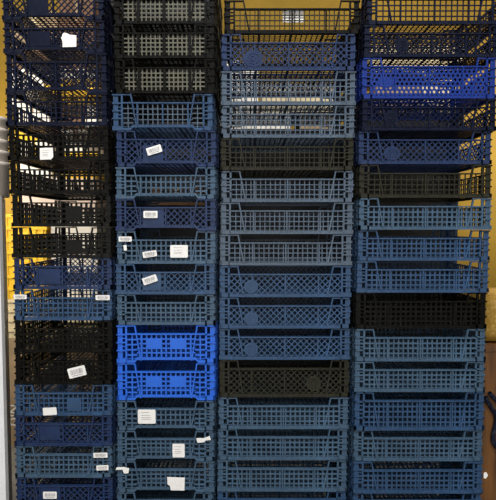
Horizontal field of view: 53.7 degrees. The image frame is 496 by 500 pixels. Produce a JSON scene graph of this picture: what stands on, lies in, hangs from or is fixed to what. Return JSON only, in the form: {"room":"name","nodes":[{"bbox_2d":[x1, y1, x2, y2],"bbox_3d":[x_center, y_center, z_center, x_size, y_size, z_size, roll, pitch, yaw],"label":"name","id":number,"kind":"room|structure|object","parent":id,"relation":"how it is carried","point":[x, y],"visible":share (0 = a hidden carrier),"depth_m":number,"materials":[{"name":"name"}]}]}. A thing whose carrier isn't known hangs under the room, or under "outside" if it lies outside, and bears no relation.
{"room":"warehouse storage area","nodes":[
{"label":"warehouse storage area","id":0,"kind":"room"},
{"bbox_2d":[11,439,438,499],"bbox_3d":[0.150,1.545,0.661,5.500,0.100,6.750,0,3,0],"label":"floor","id":1,"kind":"structure","parent":0,"point":[13,450],"depth_m":3.06,"materials":[{"name":"grey concrete"}]},
{"bbox_2d":[0,196,12,499],"bbox_3d":[-1.332,0.586,2.263,0.400,1.659,0.260,-1,3,-23],"label":"tall cabinet","id":2,"kind":"object","parent":1,"relation":"on","point":[5,417],"visible":1,"depth_m":2.23,"materials":[{"name":"white metal"}]},
{"bbox_2d":[0,139,9,197],"bbox_3d":[-1.192,-0.374,2.254,0.184,0.260,0.184,0,3,0],"label":"tub","id":3,"kind":"object","parent":2,"relation":"on","point":[4,166],"depth_m":2.23,"materials":[{"name":"white plastic"}]},
{"bbox_2d":[0,116,8,139],"bbox_3d":[-1.192,-0.555,2.246,0.184,0.100,0.184,0,3,0],"label":"tub","id":4,"kind":"object","parent":3,"relation":"on","point":[3,132],"depth_m":2.22,"materials":[{"name":"white plastic"}]},
{"bbox_2d":[9,338,115,445],"bbox_3d":[-1.378,0.972,3.605,0.692,0.757,0.453,0,3,0],"label":"carton","id":5,"kind":"object","parent":1,"relation":"on","point":[12,344],"visible":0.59,"depth_m":3.38,"materials":[{"name":"beige cardboard"}]},
{"bbox_2d":[8,322,107,337],"bbox_3d":[-1.378,0.560,3.582,0.708,0.066,0.460,0,3,0],"label":"tray","id":6,"kind":"object","parent":5,"relation":"on","point":[11,331],"visible":0.03,"depth_m":3.36,"materials":[{"name":"beige plastic"}]},
{"bbox_2d":[8,319,101,327],"bbox_3d":[-1.378,0.493,3.578,0.708,0.066,0.460,0,3,0],"label":"tray","id":7,"kind":"object","parent":6,"relation":"on","point":[11,324],"visible":0.05,"depth_m":3.36,"materials":[{"name":"beige plastic"}]},
{"bbox_2d":[8,309,26,318],"bbox_3d":[-1.378,0.426,3.575,0.708,0.066,0.460,0,3,0],"label":"tray","id":8,"kind":"object","parent":7,"relation":"on","point":[11,312],"visible":0.02,"depth_m":3.35,"materials":[{"name":"beige plastic"}]},
{"bbox_2d":[8,299,101,308],"bbox_3d":[-1.378,0.358,3.572,0.708,0.066,0.460,0,3,0],"label":"tray","id":9,"kind":"object","parent":8,"relation":"on","point":[11,305],"visible":0.02,"depth_m":3.35,"materials":[{"name":"beige plastic"}]},
{"bbox_2d":[7,287,50,298],"bbox_3d":[-1.543,0.283,3.568,0.359,0.082,0.460,0,3,0],"label":"tray","id":10,"kind":"object","parent":9,"relation":"on","point":[10,289],"visible":0.09,"depth_m":3.35,"materials":[{"name":"yellow plastic"}]},
{"bbox_2d":[7,275,33,286],"bbox_3d":[-1.543,0.201,3.564,0.359,0.082,0.460,0,3,0],"label":"tray","id":11,"kind":"object","parent":10,"relation":"on","point":[10,281],"visible":0.1,"depth_m":3.34,"materials":[{"name":"yellow plastic"}]},
{"bbox_2d":[7,263,45,274],"bbox_3d":[-1.543,0.118,3.560,0.359,0.082,0.460,0,3,0],"label":"tray","id":12,"kind":"object","parent":11,"relation":"on","point":[10,268],"visible":0.1,"depth_m":3.34,"materials":[{"name":"yellow plastic"}]},
{"bbox_2d":[7,251,51,262],"bbox_3d":[-1.543,0.035,3.556,0.359,0.082,0.460,0,3,0],"label":"tray","id":13,"kind":"object","parent":12,"relation":"on","point":[9,253],"visible":0.2,"depth_m":3.34,"materials":[{"name":"yellow plastic"}]},
{"bbox_2d":[6,238,38,250],"bbox_3d":[-1.543,-0.048,3.552,0.359,0.082,0.460,0,3,0],"label":"tray","id":14,"kind":"object","parent":13,"relation":"on","point":[9,244],"visible":0.11,"depth_m":3.33,"materials":[{"name":"yellow plastic"}]},
{"bbox_2d":[6,226,50,237],"bbox_3d":[-1.543,-0.130,3.548,0.359,0.082,0.460,0,3,0],"label":"tray","id":15,"kind":"object","parent":14,"relation":"on","point":[35,230],"visible":0.42,"depth_m":3.33,"materials":[{"name":"yellow plastic"}]},
{"bbox_2d":[6,214,43,225],"bbox_3d":[-1.543,-0.213,3.544,0.359,0.082,0.460,0,3,0],"label":"tray","id":16,"kind":"object","parent":15,"relation":"on","point":[9,218],"visible":0.16,"depth_m":3.32,"materials":[{"name":"yellow plastic"}]},
{"bbox_2d":[58,268,108,296],"bbox_3d":[-1.189,0.228,3.580,0.314,0.192,0.431,0,3,0],"label":"carton","id":17,"kind":"object","parent":9,"relation":"on","point":[88,292],"visible":0.07,"depth_m":3.37,"materials":[{"name":"beige cardboard"}]},
{"bbox_2d":[52,242,106,270],"bbox_3d":[-1.189,0.035,3.570,0.314,0.192,0.431,0,3,0],"label":"carton","id":18,"kind":"object","parent":17,"relation":"on","point":[77,261],"visible":0.07,"depth_m":3.36,"materials":[{"name":"beige cardboard"}]},
{"bbox_2d":[51,215,105,239],"bbox_3d":[-1.189,-0.159,3.561,0.314,0.192,0.431,0,3,0],"label":"carton","id":19,"kind":"object","parent":18,"relation":"on","point":[80,229],"visible":0.04,"depth_m":3.35,"materials":[{"name":"beige cardboard"}]},
{"bbox_2d":[22,178,105,214],"bbox_3d":[-1.290,-0.376,3.545,0.516,0.242,0.441,0,3,0],"label":"carton","id":20,"kind":"object","parent":19,"relation":"on","point":[24,198],"visible":0.04,"depth_m":3.33,"materials":[{"name":"white cardboard"}]},
{"bbox_2d":[20,142,56,177],"bbox_3d":[-1.446,-0.624,3.528,0.231,0.253,0.431,0,3,0],"label":"carton","id":21,"kind":"object","parent":20,"relation":"on","point":[22,166],"visible":0.07,"depth_m":3.32,"materials":[{"name":"white cardboard"}]},
{"bbox_2d":[15,132,36,139],"bbox_3d":[-1.453,-0.811,3.520,0.260,0.118,0.430,0,3,0],"label":"tray","id":22,"kind":"object","parent":21,"relation":"on","point":[20,137],"visible":0.02,"depth_m":3.32,"materials":[{"name":"yellow plastic"}]},
{"bbox_2d":[17,105,53,121],"bbox_3d":[-1.459,-0.931,3.518,0.231,0.118,0.421,0,3,0],"label":"carton","id":23,"kind":"object","parent":22,"relation":"on","point":[33,109],"visible":0.07,"depth_m":3.31,"materials":[{"name":"beige cardboard"}]},
{"bbox_2d":[59,468,129,498],"bbox_3d":[-0.853,1.346,2.582,0.462,0.108,0.610,0,3,0],"label":"crate","id":24,"kind":"object","parent":1,"relation":"on","point":[76,468],"visible":0.02,"depth_m":2.86,"materials":[{"name":"blue plastic"}]},
{"bbox_2d":[29,461,107,499],"bbox_3d":[-0.853,1.236,2.574,0.462,0.108,0.610,0,3,0],"label":"crate","id":25,"kind":"object","parent":24,"relation":"on","point":[60,461],"visible":0.05,"depth_m":2.67,"materials":[{"name":"blue plastic"}]},
{"bbox_2d":[15,435,117,499],"bbox_3d":[-0.850,1.109,2.567,0.462,0.143,0.612,0,3,0],"label":"crate","id":26,"kind":"object","parent":25,"relation":"on","point":[47,491],"visible":0.29,"depth_m":2.27,"materials":[{"name":"blue plastic"}]},
{"bbox_2d":[14,404,133,477],"bbox_3d":[-0.850,0.962,2.558,0.462,0.146,0.612,0,3,0],"label":"crate","id":27,"kind":"object","parent":26,"relation":"on","point":[110,466],"visible":0.52,"depth_m":2.26,"materials":[{"name":"blue plastic"}]},
{"bbox_2d":[14,384,138,445],"bbox_3d":[-0.849,0.816,2.553,0.462,0.141,0.610,0,3,0],"label":"crate","id":28,"kind":"object","parent":27,"relation":"on","point":[48,433],"visible":0.44,"depth_m":2.26,"materials":[{"name":"blue plastic"}]},
{"bbox_2d":[14,353,139,415],"bbox_3d":[-0.847,0.673,2.544,0.462,0.142,0.612,0,3,0],"label":"crate","id":29,"kind":"object","parent":28,"relation":"on","point":[26,395],"visible":0.43,"depth_m":2.25,"materials":[{"name":"blue plastic"}]},
{"bbox_2d":[14,330,137,384],"bbox_3d":[-0.843,0.527,2.538,0.462,0.146,0.612,0,3,0],"label":"crate","id":30,"kind":"object","parent":29,"relation":"on","point":[33,362],"visible":0.49,"depth_m":2.24,"materials":[{"name":"black plastic"}]},
{"bbox_2d":[13,313,137,351],"bbox_3d":[-0.841,0.379,2.532,0.462,0.145,0.610,0,3,0],"label":"crate","id":31,"kind":"object","parent":30,"relation":"on","point":[29,336],"visible":0.56,"depth_m":2.24,"materials":[{"name":"black plastic"}]},
{"bbox_2d":[13,288,124,319],"bbox_3d":[-0.841,0.235,2.526,0.462,0.140,0.612,0,3,0],"label":"crate","id":32,"kind":"object","parent":31,"relation":"on","point":[59,308],"visible":0.66,"depth_m":2.23,"materials":[{"name":"blue plastic"}]},
{"bbox_2d":[12,254,138,288],"bbox_3d":[-0.840,0.092,2.521,0.462,0.141,0.610,0,3,0],"label":"crate","id":33,"kind":"object","parent":32,"relation":"on","point":[48,276],"visible":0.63,"depth_m":2.23,"materials":[{"name":"blue plastic"}]},
{"bbox_2d":[11,227,139,257],"bbox_3d":[-0.842,-0.049,2.511,0.462,0.138,0.610,0,3,0],"label":"crate","id":34,"kind":"object","parent":33,"relation":"on","point":[28,247],"visible":0.75,"depth_m":2.21,"materials":[{"name":"black plastic"}]},
{"bbox_2d":[11,194,138,226],"bbox_3d":[-0.841,-0.193,2.505,0.462,0.146,0.610,0,3,0],"label":"crate","id":35,"kind":"object","parent":34,"relation":"on","point":[64,211],"visible":0.75,"depth_m":2.21,"materials":[{"name":"black plastic"}]},
{"bbox_2d":[9,161,138,200],"bbox_3d":[-0.844,-0.341,2.493,0.462,0.146,0.610,0,3,0],"label":"crate","id":36,"kind":"object","parent":35,"relation":"on","point":[57,190],"visible":0.73,"depth_m":2.20,"materials":[{"name":"black plastic"}]},
{"bbox_2d":[7,126,136,173],"bbox_3d":[-0.847,-0.492,2.484,0.462,0.150,0.612,0,3,0],"label":"crate","id":37,"kind":"object","parent":36,"relation":"on","point":[46,157],"visible":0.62,"depth_m":2.19,"materials":[{"name":"black plastic"}]},
{"bbox_2d":[5,93,134,146],"bbox_3d":[-0.853,-0.640,2.478,0.462,0.143,0.610,0,3,0],"label":"crate","id":38,"kind":"object","parent":37,"relation":"on","point":[34,127],"visible":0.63,"depth_m":2.18,"materials":[{"name":"blue plastic"}]},
{"bbox_2d":[5,53,136,120],"bbox_3d":[-0.852,-0.800,2.474,0.462,0.172,0.610,0,3,0],"label":"crate","id":39,"kind":"object","parent":38,"relation":"on","point":[14,81],"visible":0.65,"depth_m":2.18,"materials":[{"name":"blue plastic"}]},
{"bbox_2d":[3,20,135,87],"bbox_3d":[-0.858,-0.959,2.467,0.462,0.141,0.612,0,3,0],"label":"crate","id":40,"kind":"object","parent":39,"relation":"on","point":[39,39],"visible":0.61,"depth_m":2.17,"materials":[{"name":"blue plastic"}]},
{"bbox_2d":[2,0,135,61],"bbox_3d":[-0.859,-1.103,2.458,0.462,0.144,0.610,0,3,0],"label":"crate","id":41,"kind":"object","parent":40,"relation":"on","point":[35,10],"visible":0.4,"depth_m":2.17,"materials":[{"name":"blue plastic"}]},
{"bbox_2d":[126,205,209,454],"bbox_3d":[-0.557,0.524,3.515,0.618,1.660,0.650,0,3,0],"label":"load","id":42,"kind":"object","parent":1,"relation":"on","point":[164,232],"visible":0.02,"depth_m":3.18,"materials":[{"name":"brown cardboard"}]},
{"bbox_2d":[152,187,209,205],"bbox_3d":[-0.458,-0.363,3.386,0.358,0.123,0.421,0,3,0],"label":"carton","id":43,"kind":"object","parent":42,"relation":"on","point":[173,189],"visible":0.25,"depth_m":3.18,"materials":[{"name":"brown cardboard"}]},
{"bbox_2d":[130,461,217,499],"bbox_3d":[-0.387,1.326,2.582,0.462,0.146,0.610,0,3,0],"label":"crate","id":44,"kind":"object","parent":1,"relation":"on","point":[157,461],"visible":0.02,"depth_m":2.73,"materials":[{"name":"blue plastic"}]},
{"bbox_2d":[116,448,217,499],"bbox_3d":[-0.386,1.179,2.568,0.462,0.146,0.610,0,3,0],"label":"crate","id":45,"kind":"object","parent":44,"relation":"on","point":[120,495],"visible":0.28,"depth_m":2.48,"materials":[{"name":"blue plastic"}]},
{"bbox_2d":[116,418,217,491],"bbox_3d":[-0.381,1.032,2.560,0.462,0.144,0.612,0,3,0],"label":"crate","id":46,"kind":"object","parent":45,"relation":"on","point":[175,482],"visible":0.52,"depth_m":2.27,"materials":[{"name":"blue plastic"}]},
{"bbox_2d":[116,391,218,460],"bbox_3d":[-0.379,0.887,2.554,0.462,0.141,0.612,0,3,0],"label":"crate","id":47,"kind":"object","parent":46,"relation":"on","point":[178,449],"visible":0.49,"depth_m":2.26,"materials":[{"name":"blue plastic"}]},
{"bbox_2d":[116,365,218,429],"bbox_3d":[-0.377,0.745,2.547,0.462,0.138,0.612,0,3,0],"label":"crate","id":48,"kind":"object","parent":47,"relation":"on","point":[146,416],"visible":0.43,"depth_m":2.25,"materials":[{"name":"blue plastic"}]},
{"bbox_2d":[116,335,219,399],"bbox_3d":[-0.374,0.588,2.541,0.462,0.172,0.610,0,3,0],"label":"crate","id":49,"kind":"object","parent":48,"relation":"on","point":[127,372],"visible":0.61,"depth_m":2.25,"materials":[{"name":"blue plastic"}]},
{"bbox_2d":[116,313,219,362],"bbox_3d":[-0.373,0.414,2.532,0.462,0.172,0.610,0,3,0],"label":"crate","id":50,"kind":"object","parent":49,"relation":"on","point":[129,336],"visible":0.63,"depth_m":2.24,"materials":[{"name":"blue plastic"}]},
{"bbox_2d":[116,287,219,324],"bbox_3d":[-0.373,0.256,2.525,0.462,0.138,0.610,0,3,0],"label":"crate","id":51,"kind":"object","parent":50,"relation":"on","point":[127,306],"visible":0.69,"depth_m":2.23,"materials":[{"name":"blue plastic"}]},
{"bbox_2d":[115,260,219,293],"bbox_3d":[-0.375,0.118,2.515,0.462,0.137,0.612,0,3,0],"label":"crate","id":52,"kind":"object","parent":51,"relation":"on","point":[140,280],"visible":0.85,"depth_m":2.22,"materials":[{"name":"blue plastic"}]},
{"bbox_2d":[116,230,222,263],"bbox_3d":[-0.370,-0.026,2.511,0.462,0.146,0.612,0,3,0],"label":"crate","id":53,"kind":"object","parent":52,"relation":"on","point":[128,248],"visible":0.91,"depth_m":2.22,"materials":[{"name":"blue plastic"}]},
{"bbox_2d":[115,199,220,230],"bbox_3d":[-0.369,-0.172,2.501,0.462,0.142,0.612,0,3,0],"label":"crate","id":54,"kind":"object","parent":53,"relation":"on","point":[145,217],"visible":0.91,"depth_m":2.21,"materials":[{"name":"blue plastic"}]},
{"bbox_2d":[115,167,220,204],"bbox_3d":[-0.368,-0.315,2.495,0.462,0.141,0.610,0,3,0],"label":"crate","id":55,"kind":"object","parent":54,"relation":"on","point":[126,188],"visible":0.88,"depth_m":2.20,"materials":[{"name":"blue plastic"}]},
{"bbox_2d":[115,130,220,178],"bbox_3d":[-0.366,-0.467,2.487,0.462,0.160,0.612,0,3,0],"label":"crate","id":56,"kind":"object","parent":55,"relation":"on","point":[150,160],"visible":0.74,"depth_m":2.19,"materials":[{"name":"blue plastic"}]},
{"bbox_2d":[112,94,220,150],"bbox_3d":[-0.380,-0.630,2.486,0.462,0.160,0.610,0,3,0],"label":"crate","id":57,"kind":"object","parent":56,"relation":"on","point":[122,121],"visible":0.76,"depth_m":2.19,"materials":[{"name":"blue plastic"}]},
{"bbox_2d":[114,59,220,121],"bbox_3d":[-0.371,-0.787,2.477,0.462,0.150,0.610,0,3,0],"label":"crate","id":58,"kind":"object","parent":57,"relation":"on","point":[122,86],"visible":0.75,"depth_m":2.18,"materials":[{"name":"black plastic"}]},
{"bbox_2d":[113,24,220,88],"bbox_3d":[-0.370,-0.938,2.468,0.462,0.148,0.610,0,3,0],"label":"crate","id":59,"kind":"object","parent":58,"relation":"on","point":[120,51],"visible":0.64,"depth_m":2.17,"materials":[{"name":"black plastic"}]},
{"bbox_2d":[113,0,220,63],"bbox_3d":[-0.370,-1.087,2.462,0.462,0.145,0.610,0,3,0],"label":"crate","id":60,"kind":"object","parent":59,"relation":"on","point":[119,17],"visible":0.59,"depth_m":2.17,"materials":[{"name":"black plastic"}]},
{"bbox_2d":[120,0,222,40],"bbox_3d":[-0.369,-1.232,2.454,0.462,0.144,0.610,0,3,0],"label":"crate","id":61,"kind":"object","parent":60,"relation":"on","point":[219,6],"visible":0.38,"depth_m":2.46,"materials":[{"name":"black plastic"}]},
{"bbox_2d":[223,480,335,496],"bbox_3d":[0.157,1.329,2.507,0.610,0.148,0.462,0,3,0],"label":"crate","id":62,"kind":"object","parent":1,"relation":"on","point":[228,480],"visible":0.05,"depth_m":2.73,"materials":[{"name":"blue plastic"}]},
{"bbox_2d":[217,449,346,499],"bbox_3d":[0.158,1.179,2.499,0.610,0.147,0.462,0,3,0],"label":"crate","id":63,"kind":"object","parent":62,"relation":"on","point":[340,495],"visible":0.3,"depth_m":2.48,"materials":[{"name":"blue plastic"}]},
{"bbox_2d":[217,430,346,491],"bbox_3d":[0.159,1.031,2.488,0.610,0.146,0.462,0,3,0],"label":"crate","id":64,"kind":"object","parent":63,"relation":"on","point":[340,468],"visible":0.5,"depth_m":2.27,"materials":[{"name":"blue plastic"}]},
{"bbox_2d":[217,399,347,459],"bbox_3d":[0.160,0.884,2.482,0.610,0.144,0.462,0,3,0],"label":"crate","id":65,"kind":"object","parent":64,"relation":"on","point":[340,435],"visible":0.57,"depth_m":2.26,"materials":[{"name":"blue plastic"}]},
{"bbox_2d":[218,370,348,428],"bbox_3d":[0.163,0.738,2.474,0.610,0.146,0.462,0,3,0],"label":"crate","id":66,"kind":"object","parent":65,"relation":"on","point":[341,403],"visible":0.58,"depth_m":2.25,"materials":[{"name":"blue plastic"}]},
{"bbox_2d":[218,342,349,396],"bbox_3d":[0.167,0.577,2.469,0.610,0.170,0.462,0,3,0],"label":"crate","id":67,"kind":"object","parent":66,"relation":"on","point":[340,368],"visible":0.78,"depth_m":2.25,"materials":[{"name":"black plastic"}]},
{"bbox_2d":[219,313,350,359],"bbox_3d":[0.168,0.418,2.462,0.610,0.143,0.462,0,3,0],"label":"crate","id":68,"kind":"object","parent":67,"relation":"on","point":[340,336],"visible":0.75,"depth_m":2.24,"materials":[{"name":"blue plastic"}]},
{"bbox_2d":[219,293,350,327],"bbox_3d":[0.168,0.275,2.450,0.610,0.141,0.462,0,3,0],"label":"crate","id":69,"kind":"object","parent":68,"relation":"on","point":[252,316],"visible":0.88,"depth_m":2.23,"materials":[{"name":"blue plastic"}]},
{"bbox_2d":[219,265,351,296],"bbox_3d":[0.169,0.132,2.443,0.610,0.141,0.462,0,3,0],"label":"crate","id":70,"kind":"object","parent":69,"relation":"on","point":[339,279],"visible":0.94,"depth_m":2.22,"materials":[{"name":"blue plastic"}]},
{"bbox_2d":[219,234,351,264],"bbox_3d":[0.172,-0.011,2.441,0.610,0.140,0.462,0,3,0],"label":"crate","id":71,"kind":"object","parent":70,"relation":"on","point":[339,253],"visible":0.97,"depth_m":2.22,"materials":[{"name":"grey plastic"}]},
{"bbox_2d":[220,202,353,233],"bbox_3d":[0.176,-0.154,2.435,0.610,0.142,0.462,0,3,0],"label":"crate","id":72,"kind":"object","parent":71,"relation":"on","point":[340,221],"visible":1,"depth_m":2.21,"materials":[{"name":"grey plastic"}]},
{"bbox_2d":[220,171,353,205],"bbox_3d":[0.178,-0.297,2.428,0.610,0.140,0.462,0,3,0],"label":"crate","id":73,"kind":"object","parent":72,"relation":"on","point":[341,193],"visible":0.98,"depth_m":2.21,"materials":[{"name":"grey plastic"}]},
{"bbox_2d":[220,138,354,178],"bbox_3d":[0.176,-0.439,2.418,0.610,0.142,0.462,0,3,0],"label":"crate","id":74,"kind":"object","parent":73,"relation":"on","point":[344,162],"visible":0.88,"depth_m":2.19,"materials":[{"name":"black plastic"}]},
{"bbox_2d":[220,106,354,151],"bbox_3d":[0.179,-0.583,2.412,0.610,0.141,0.462,0,3,0],"label":"crate","id":75,"kind":"object","parent":74,"relation":"on","point":[346,130],"visible":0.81,"depth_m":2.19,"materials":[{"name":"grey plastic"}]},
{"bbox_2d":[220,71,355,125],"bbox_3d":[0.180,-0.730,2.402,0.610,0.149,0.462,0,3,0],"label":"crate","id":76,"kind":"object","parent":75,"relation":"on","point":[348,98],"visible":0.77,"depth_m":2.18,"materials":[{"name":"grey plastic"}]},
{"bbox_2d":[220,34,356,96],"bbox_3d":[0.180,-0.886,2.392,0.610,0.158,0.462,0,3,0],"label":"crate","id":77,"kind":"object","parent":76,"relation":"on","point":[252,58],"visible":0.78,"depth_m":2.17,"materials":[{"name":"blue plastic"}]},
{"bbox_2d":[224,0,359,66],"bbox_3d":[0.195,-1.040,2.387,0.610,0.145,0.462,0,3,0],"label":"crate","id":78,"kind":"object","parent":77,"relation":"on","point":[290,15],"visible":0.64,"depth_m":2.17,"materials":[{"name":"black plastic"}]},
{"bbox_2d":[217,129,347,451],"bbox_3d":[0.225,0.280,3.503,0.869,2.150,0.650,0,3,0],"label":"plastic crates","id":79,"kind":"object","parent":1,"relation":"on","point":[243,236],"visible":0.03,"depth_m":3.17,"materials":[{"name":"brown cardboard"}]},
{"bbox_2d":[232,112,289,128],"bbox_3d":[0.062,-0.844,3.362,0.423,0.107,0.421,0,3,0],"label":"carton","id":80,"kind":"object","parent":79,"relation":"on","point":[248,127],"visible":0.04,"depth_m":3.15,"materials":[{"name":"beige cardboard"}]},
{"bbox_2d":[227,60,257,106],"bbox_3d":[-0.042,-1.062,3.352,0.215,0.328,0.421,0,3,0],"label":"carton","id":81,"kind":"object","parent":80,"relation":"on","point":[248,99],"visible":0.11,"depth_m":3.14,"materials":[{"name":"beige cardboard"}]},
{"bbox_2d":[261,90,332,113],"bbox_3d":[0.338,-0.986,3.355,0.494,0.177,0.421,0,3,0],"label":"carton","id":82,"kind":"object","parent":80,"relation":"on","point":[263,99],"visible":0.11,"depth_m":3.15,"materials":[{"name":"beige cardboard"}]},
{"bbox_2d":[350,115,459,445],"bbox_3d":[1.044,0.229,3.500,0.650,2.251,0.650,0,3,0],"label":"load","id":83,"kind":"object","parent":1,"relation":"on","point":[380,232],"visible":0.06,"depth_m":3.17,"materials":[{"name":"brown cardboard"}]},
{"bbox_2d":[369,87,419,101],"bbox_3d":[0.966,-0.983,3.356,0.280,0.183,0.421,0,3,0],"label":"carton","id":84,"kind":"object","parent":83,"relation":"on","point":[375,87],"visible":0.02,"depth_m":3.14,"materials":[{"name":"beige cardboard"}]},
{"bbox_2d":[420,76,455,106],"bbox_3d":[1.232,-1.015,3.354,0.228,0.246,0.421,0,3,0],"label":"carton","id":85,"kind":"object","parent":83,"relation":"on","point":[422,87],"visible":0.04,"depth_m":3.14,"materials":[{"name":"white cardboard"}]},
{"bbox_2d":[367,46,461,90],"bbox_3d":[1.079,-1.228,3.344,0.598,0.172,0.421,0,3,0],"label":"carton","id":86,"kind":"object","parent":85,"relation":"on","point":[368,88],"visible":0.02,"depth_m":3.13,"materials":[{"name":"beige cardboard"}]},
{"bbox_2d":[358,479,455,497],"bbox_3d":[0.787,1.333,2.502,0.610,0.142,0.462,0,3,0],"label":"crate","id":87,"kind":"object","parent":1,"relation":"on","point":[427,479],"visible":0.12,"depth_m":2.72,"materials":[{"name":"blue plastic"}]},
{"bbox_2d":[346,462,481,499],"bbox_3d":[0.785,1.187,2.501,0.610,0.146,0.462,0,3,0],"label":"crate","id":88,"kind":"object","parent":87,"relation":"on","point":[350,495],"visible":0.2,"depth_m":2.47,"materials":[{"name":"blue plastic"}]},
{"bbox_2d":[339,431,487,493],"bbox_3d":[0.792,1.039,2.485,0.624,0.146,0.464,0,3,0],"label":"crate","id":89,"kind":"object","parent":88,"relation":"on","point":[473,474],"visible":0.52,"depth_m":2.26,"materials":[{"name":"blue plastic"}]},
{"bbox_2d":[341,397,483,460],"bbox_3d":[0.785,0.891,2.486,0.610,0.145,0.462,0,3,0],"label":"crate","id":90,"kind":"object","parent":89,"relation":"on","point":[474,443],"visible":0.57,"depth_m":2.27,"materials":[{"name":"blue plastic"}]},
{"bbox_2d":[337,364,484,430],"bbox_3d":[0.786,0.729,2.473,0.610,0.176,0.462,0,3,0],"label":"crate","id":91,"kind":"object","parent":90,"relation":"on","point":[470,410],"visible":0.57,"depth_m":2.25,"materials":[{"name":"blue plastic"}]},
{"bbox_2d":[342,339,485,391],"bbox_3d":[0.786,0.569,2.466,0.610,0.139,0.462,0,3,0],"label":"crate","id":92,"kind":"object","parent":91,"relation":"on","point":[468,371],"visible":0.6,"depth_m":2.25,"materials":[{"name":"blue plastic"}]},
{"bbox_2d":[349,314,486,360],"bbox_3d":[0.786,0.423,2.460,0.610,0.148,0.462,0,3,0],"label":"crate","id":93,"kind":"object","parent":92,"relation":"on","point":[387,350],"visible":0.62,"depth_m":2.24,"materials":[{"name":"blue plastic"}]},
{"bbox_2d":[338,289,486,328],"bbox_3d":[0.787,0.265,2.455,0.610,0.164,0.462,0,3,0],"label":"crate","id":94,"kind":"object","parent":93,"relation":"on","point":[467,314],"visible":0.71,"depth_m":2.23,"materials":[{"name":"black plastic"}]},
{"bbox_2d":[339,257,489,292],"bbox_3d":[0.792,0.111,2.442,0.610,0.143,0.462,0,3,0],"label":"crate","id":95,"kind":"object","parent":94,"relation":"on","point":[450,283],"visible":0.8,"depth_m":2.22,"materials":[{"name":"blue plastic"}]},
{"bbox_2d":[339,230,489,260],"bbox_3d":[0.794,-0.032,2.441,0.610,0.138,0.462,0,3,0],"label":"crate","id":96,"kind":"object","parent":95,"relation":"on","point":[479,244],"visible":0.84,"depth_m":2.22,"materials":[{"name":"blue plastic"}]},
{"bbox_2d":[340,198,491,229],"bbox_3d":[0.796,-0.173,2.427,0.610,0.142,0.462,0,3,0],"label":"crate","id":97,"kind":"object","parent":96,"relation":"on","point":[359,214],"visible":0.82,"depth_m":2.20,"materials":[{"name":"blue plastic"}]},
{"bbox_2d":[340,165,492,202],"bbox_3d":[0.797,-0.320,2.427,0.610,0.148,0.462,0,3,0],"label":"crate","id":98,"kind":"object","parent":97,"relation":"on","point":[358,188],"visible":0.83,"depth_m":2.21,"materials":[{"name":"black plastic"}]},
{"bbox_2d":[340,131,492,174],"bbox_3d":[0.793,-0.469,2.420,0.610,0.146,0.462,0,3,0],"label":"crate","id":99,"kind":"object","parent":98,"relation":"on","point":[393,164],"visible":0.81,"depth_m":2.20,"materials":[{"name":"blue plastic"}]},
{"bbox_2d":[343,99,495,146],"bbox_3d":[0.808,-0.613,2.406,0.610,0.139,0.462,0,3,0],"label":"crate","id":100,"kind":"object","parent":99,"relation":"on","point":[454,131],"visible":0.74,"depth_m":2.18,"materials":[{"name":"blue plastic"}]},
{"bbox_2d":[342,57,495,120],"bbox_3d":[0.804,-0.773,2.399,0.610,0.178,0.462,0,3,0],"label":"crate","id":101,"kind":"object","parent":100,"relation":"on","point":[479,88],"visible":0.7,"depth_m":2.18,"materials":[{"name":"blue plastic"}]},
{"bbox_2d":[347,25,495,84],"bbox_3d":[0.813,-0.934,2.391,0.610,0.139,0.462,0,3,0],"label":"crate","id":102,"kind":"object","parent":101,"relation":"on","point":[363,46],"visible":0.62,"depth_m":2.17,"materials":[{"name":"blue plastic"}]},
{"bbox_2d":[347,0,495,58],"bbox_3d":[0.823,-1.080,2.382,0.610,0.148,0.462,0,3,0],"label":"crate","id":103,"kind":"object","parent":102,"relation":"on","point":[365,13],"visible":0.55,"depth_m":2.16,"materials":[{"name":"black plastic"}]},
{"bbox_2d":[446,332,495,499],"bbox_3d":[1.494,0.922,2.552,0.750,0.959,0.433,0,3,0],"label":"case","id":104,"kind":"object","parent":1,"relation":"on","point":[489,434],"visible":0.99,"depth_m":2.35,"materials":[{"name":"orange wood"}]},
{"bbox_2d":[457,288,495,340],"bbox_3d":[1.494,0.325,2.531,0.737,0.235,0.378,0,3,0],"label":"sack","id":105,"kind":"object","parent":104,"relation":"on","point":[490,334],"visible":0.21,"depth_m":2.35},
{"bbox_2d":[0,0,495,287],"bbox_3d":[0.150,-1.968,3.918,5.500,6.600,0.100,0,3,0],"label":"wall","id":106,"kind":"structure","parent":0,"point":[248,3],"depth_m":3.88,"materials":[{"name":"paint"}]},
{"bbox_2d":[97,0,210,289],"bbox_3d":[-0.715,-0.866,3.897,0.990,4.400,0.049,0,3,0],"label":"door","id":107,"kind":"structure","parent":106,"relation":"in","point":[176,153],"depth_m":3.90,"materials":[{"name":"metal"}]},
{"bbox_3d":[-1.195,-1.195,3.505,0.339,0.064,0.421,0,3,0],"label":"carton","id":108,"kind":"object","parent":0,"visible":0},
{"bbox_2d":[12,52,100,69],"bbox_3d":[-1.313,-1.287,3.501,0.577,0.117,0.421,0,3,0],"label":"carton","id":109,"kind":"object","parent":108,"relation":"on","point":[19,67],"visible":0.07,"depth_m":3.29,"materials":[{"name":"brown cardboard"}]},
{"bbox_2d":[10,11,59,46],"bbox_3d":[-1.432,-1.476,3.492,0.312,0.259,0.421,0,3,0],"label":"carton","id":110,"kind":"object","parent":109,"relation":"on","point":[17,34],"visible":0.11,"depth_m":3.28,"materials":[{"name":"beige cardboard"}]},
{"bbox_2d":[59,0,111,50],"bbox_3d":[-1.144,-1.521,3.489,0.238,0.350,0.421,0,3,0],"label":"carton","id":111,"kind":"object","parent":109,"relation":"on","point":[61,1],"visible":0.02,"depth_m":3.28,"materials":[{"name":"brown cardboard"}]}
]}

